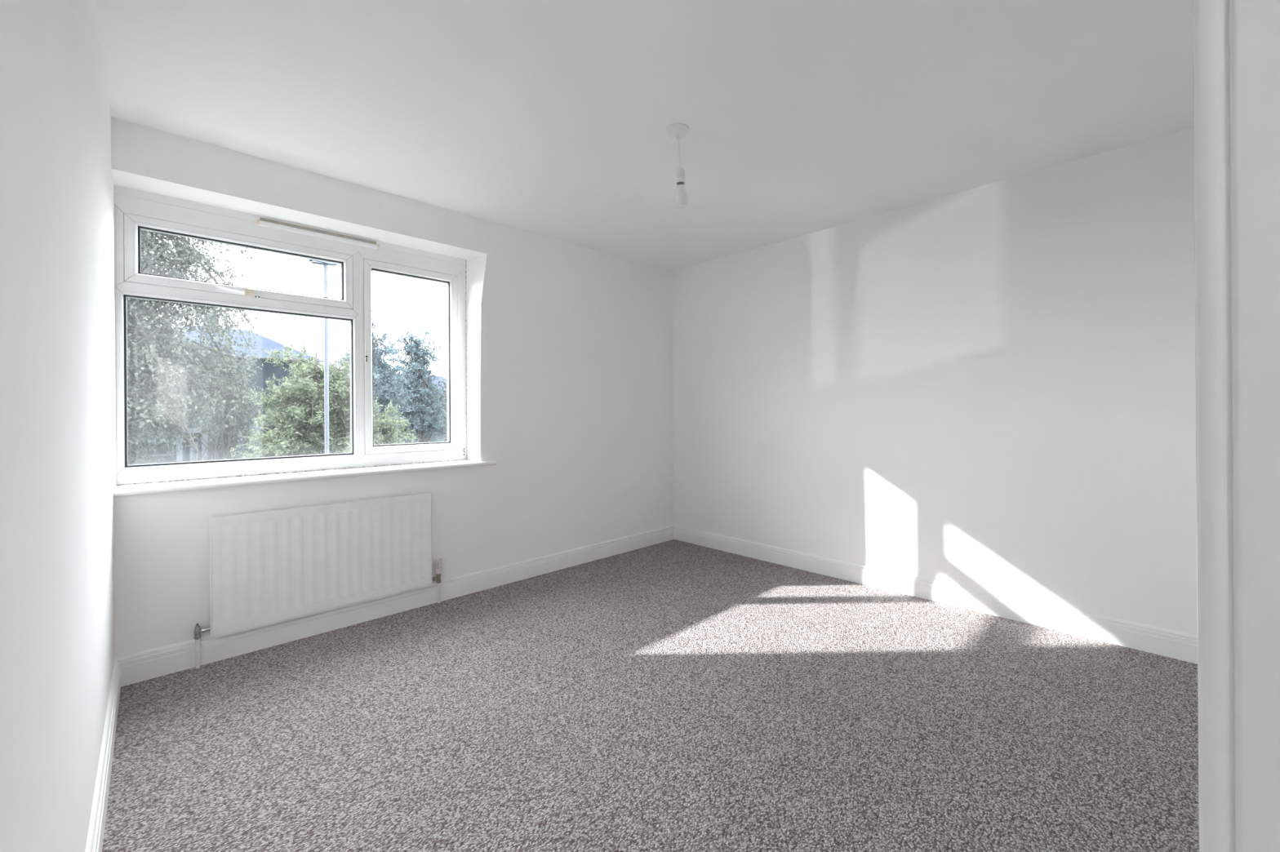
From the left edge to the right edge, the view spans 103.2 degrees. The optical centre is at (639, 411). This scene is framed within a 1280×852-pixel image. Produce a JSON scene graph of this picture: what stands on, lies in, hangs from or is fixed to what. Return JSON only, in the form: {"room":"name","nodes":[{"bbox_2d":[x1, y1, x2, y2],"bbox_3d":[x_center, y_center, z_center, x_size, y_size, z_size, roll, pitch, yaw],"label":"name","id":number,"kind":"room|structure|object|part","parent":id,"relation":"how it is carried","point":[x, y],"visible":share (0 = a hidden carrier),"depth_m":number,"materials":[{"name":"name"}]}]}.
{"room":"empty bedroom","nodes":[
{"label":"empty bedroom","id":0,"kind":"room"},
{"bbox_2d":[0,0,115,851],"bbox_3d":[-0.611,-0.051,0.357,0.150,2.400,5.206,0,0,-44],"label":"wall","id":1,"kind":"structure","parent":0,"point":[58,397],"depth_m":0.84,"materials":[{"name":"white paint"}]},
{"bbox_2d":[84,657,120,851],"bbox_3d":[-0.505,1.087,0.377,0.018,0.122,4.900,0,0,-44],"label":"baseboard","id":2,"kind":"structure","parent":1,"relation":"attached to","point":[95,841],"depth_m":1.50,"materials":[{"name":"white wood"}]},
{"bbox_2d":[111,116,673,657],"bbox_3d":[-1.034,-0.048,3.421,3.489,2.400,0.209,0,0,-44],"label":"wall","id":3,"kind":"structure","parent":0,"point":[569,346],"depth_m":3.37,"materials":[{"name":"white paint"}]},
{"bbox_2d":[113,185,496,497],"bbox_3d":[-1.693,-0.343,2.816,1.792,1.400,0.312,0,0,-44],"label":"window","id":4,"kind":"structure","parent":3,"relation":"attached to","point":[135,210],"depth_m":2.73,"materials":[{"name":"white plastic"}]},
{"bbox_3d":[-2.057,-0.621,2.561,0.125,0.024,0.010,0,0,-36],"label":"lever handle","id":5,"kind":"part","parent":4,"relation":"part of","materials":[{"name":"white plastic"}]},
{"bbox_3d":[-2.033,-0.750,2.656,0.957,0.333,0.072,0,0,-44],"label":"light sash","id":6,"kind":"part","parent":4,"relation":"part of","materials":[{"name":"white plastic"}]},
{"bbox_3d":[-1.990,-0.594,2.637,0.035,0.014,0.015,0,0,-44],"label":"peg plate","id":7,"kind":"part","parent":4,"relation":"part of","materials":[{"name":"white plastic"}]},
{"bbox_3d":[-1.793,0.321,2.883,1.735,0.073,0.070,0,0,-44],"label":"frame","id":8,"kind":"part","parent":4,"relation":"part of","materials":[{"name":"white plastic"}]},
{"bbox_3d":[-1.647,0.343,2.806,1.746,0.025,0.242,0,0,-44],"label":"sill","id":9,"kind":"part","parent":4,"relation":"part of","materials":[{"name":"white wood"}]},
{"bbox_2d":[256,217,379,249],"bbox_3d":[-1.780,-0.994,2.844,0.593,0.044,0.018,0,0,-44],"label":"vent","id":10,"kind":"object","parent":4,"relation":"attached to","point":[266,224],"depth_m":2.82,"materials":[{"name":"beige plastic"}]},
{"bbox_3d":[-1.617,-0.323,3.001,0.013,0.085,0.003,0,0,-44],"label":"handle plate","id":11,"kind":"part","parent":4,"relation":"part of","materials":[{"name":"white plastic"}]},
{"bbox_3d":[-1.446,-0.324,3.217,0.590,1.180,0.072,0,0,-44],"label":"casement sash","id":12,"kind":"part","parent":4,"relation":"part of","materials":[{"name":"white plastic"}]},
{"bbox_2d":[193,493,441,668],"bbox_3d":[-1.609,0.821,2.680,1.127,0.672,0.052,0,0,-44],"label":"radiator","id":13,"kind":"object","parent":3,"relation":"attached to","point":[268,567],"visible":1,"depth_m":2.58,"materials":[{"name":"white metal"}]},
{"bbox_2d":[116,525,674,687],"bbox_3d":[-0.947,1.091,3.339,3.489,0.122,0.018,0,0,-44],"label":"baseboard","id":14,"kind":"structure","parent":3,"relation":"attached to","point":[141,666],"depth_m":2.76,"materials":[{"name":"white wood"}]},
{"bbox_2d":[95,0,1193,271],"bbox_3d":[0.659,-1.330,1.653,3.889,0.140,5.300,0,0,-44],"label":"ceiling","id":15,"kind":"structure","parent":0,"point":[549,118],"depth_m":2.02,"materials":[{"name":"white paint"}]},
{"bbox_2d":[666,123,688,208],"bbox_3d":[0.169,-1.083,2.259,0.100,0.348,0.100,0,0,-44],"label":"pendant light","id":16,"kind":"object","parent":15,"relation":"hanging from","point":[677,131],"visible":1,"depth_m":2.24,"materials":[{"name":"white plastic"}]},
{"bbox_3d":[0.174,-1.150,2.259,0.021,0.158,0.010,0,0,1],"label":"cord","id":17,"kind":"part","parent":16,"relation":"part of","materials":[{"name":"white plastic"}]},
{"bbox_3d":[0.184,-0.957,2.259,0.060,0.096,0.060,0,0,-44],"label":"bulb","id":18,"kind":"part","parent":16,"relation":"part of","materials":[{"name":"white glass"}]},
{"bbox_2d":[102,539,1199,851],"bbox_3d":[0.677,1.210,1.652,3.889,0.140,5.300,0,0,-44],"label":"floor","id":19,"kind":"structure","parent":0,"point":[673,695],"depth_m":1.81,"materials":[{"name":"carpet"}]},
{"bbox_2d":[671,127,1197,635],"bbox_3d":[1.512,-0.066,3.400,0.150,2.400,3.950,0,0,-44],"label":"wall","id":20,"kind":"structure","parent":0,"point":[990,387],"depth_m":2.87,"materials":[{"name":"white paint"}]},
{"bbox_2d":[673,524,1197,664],"bbox_3d":[1.528,1.073,3.270,0.018,0.122,3.550,0,0,-44],"label":"baseboard","id":21,"kind":"structure","parent":20,"relation":"attached to","point":[1169,643],"depth_m":2.87,"materials":[{"name":"white wood"}]},
{"bbox_3d":[0.880,-0.062,0.428,0.503,2.400,0.481,0,0,-44],"label":"wall","id":22,"kind":"structure","parent":0,"visible":0},
{"bbox_2d":[1192,0,1279,851],"bbox_3d":[0.560,-0.059,0.373,0.034,2.400,0.206,0,0,-44],"label":"door frame","id":23,"kind":"structure","parent":22,"relation":"attached to","point":[1237,42],"depth_m":0.42,"materials":[{"name":"white paint"}]},
{"label":"outside","id":24,"kind":"structure","parent":0,"visible":0},
{"bbox_3d":[-33.228,4.137,48.818,160.000,0.300,109.680,0,0,-44],"label":"ground","id":25,"kind":"structure","parent":24,"visible":0},
{"bbox_2d":[127,408,191,465],"bbox_3d":[-20.643,1.461,20.205,4.224,4.960,3.751,0,0,-44],"label":"bush","id":26,"kind":"object","parent":25,"relation":"on","point":[133,455],"visible":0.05,"depth_m":20.70,"materials":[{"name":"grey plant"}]},
{"bbox_2d":[126,229,263,464],"bbox_3d":[-8.779,-0.551,8.143,4.514,8.750,3.507,0,0,-41],"label":"birch tree","id":27,"kind":"object","parent":25,"relation":"on","point":[153,343],"visible":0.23,"depth_m":8.46,"materials":[{"name":"green plant"}]},
{"bbox_2d":[175,332,271,461],"bbox_3d":[-12.159,0.655,14.974,2.077,6.356,1.975,0,0,-7],"label":"birch tree","id":28,"kind":"object","parent":25,"relation":"on","point":[243,411],"visible":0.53,"depth_m":14.89,"materials":[{"name":"green plant"}]},
{"bbox_2d":[128,314,324,464],"bbox_3d":[-29.880,-1.464,36.140,11.200,10.850,9.350,0,0,-44],"label":"house","id":29,"kind":"structure","parent":25,"relation":"on","point":[268,370],"depth_m":34.62,"materials":[{"name":"grey"}]},
{"bbox_3d":[-28.437,2.675,32.362,0.400,2.550,0.046,0,0,-44],"label":"door","id":30,"kind":"part","parent":29,"relation":"part of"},
{"bbox_3d":[-26.114,2.609,34.598,0.850,2.650,0.046,0,0,-44],"label":"door","id":31,"kind":"part","parent":29,"relation":"part of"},
{"bbox_2d":[197,422,277,461],"bbox_3d":[-13.563,2.096,18.909,4.439,3.506,3.062,0,0,-44],"label":"bush","id":32,"kind":"object","parent":25,"relation":"on","point":[252,434],"visible":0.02,"depth_m":18.00,"materials":[{"name":"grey plant"}]},
{"bbox_2d":[228,342,388,458],"bbox_3d":[-8.637,0.946,13.613,3.576,5.732,3.386,0,0,-15],"label":"tree","id":33,"kind":"object","parent":25,"relation":"on","point":[300,430],"visible":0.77,"depth_m":13.25,"materials":[{"name":"green plant"}]},
{"bbox_2d":[308,258,337,453],"bbox_3d":[-6.525,0.312,10.480,0.500,6.960,0.235,0,0,-44],"label":"street lamp","id":34,"kind":"object","parent":25,"relation":"on","point":[324,264],"visible":0.41,"depth_m":10.48,"materials":[{"name":"metal"}]},
{"bbox_2d":[318,318,419,449],"bbox_3d":[-8.920,0.309,16.818,2.693,7.007,2.668,0,0,13],"label":"tree","id":35,"kind":"object","parent":25,"relation":"on","point":[384,390],"visible":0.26,"depth_m":16.64,"materials":[{"name":"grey plant"}]},
{"bbox_2d":[337,397,418,453],"bbox_3d":[-6.493,1.718,12.597,2.005,4.157,1.972,0,0,8],"label":"leafy shrub","id":36,"kind":"object","parent":25,"relation":"on","point":[380,437],"visible":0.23,"depth_m":12.69,"materials":[{"name":"green plant"}]},
{"bbox_2d":[388,325,447,443],"bbox_3d":[-9.255,0.115,20.967,3.242,7.400,2.520,0,0,-32],"label":"tree","id":37,"kind":"object","parent":25,"relation":"on","point":[424,415],"visible":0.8,"depth_m":20.70,"materials":[{"name":"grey plant"}]},
{"bbox_2d":[390,375,446,430],"bbox_3d":[-18.557,0.433,41.837,9.200,6.900,8.820,0,0,-44],"label":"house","id":38,"kind":"structure","parent":25,"relation":"on","point":[440,378],"depth_m":41.96,"materials":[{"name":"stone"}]},
{"bbox_2d":[401,400,447,442],"bbox_3d":[-9.777,1.523,23.873,5.162,4.599,3.412,0,0,-44],"label":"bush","id":39,"kind":"object","parent":25,"relation":"on","point":[442,428],"visible":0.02,"depth_m":24.03,"materials":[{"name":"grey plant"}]},
{"bbox_2d":[429,377,447,437],"bbox_3d":[-13.343,0.662,34.225,5.983,6.370,4.523,0,0,-44],"label":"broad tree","id":40,"kind":"object","parent":25,"relation":"on","point":[440,398],"visible":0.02,"depth_m":34.06,"materials":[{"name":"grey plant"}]}
]}

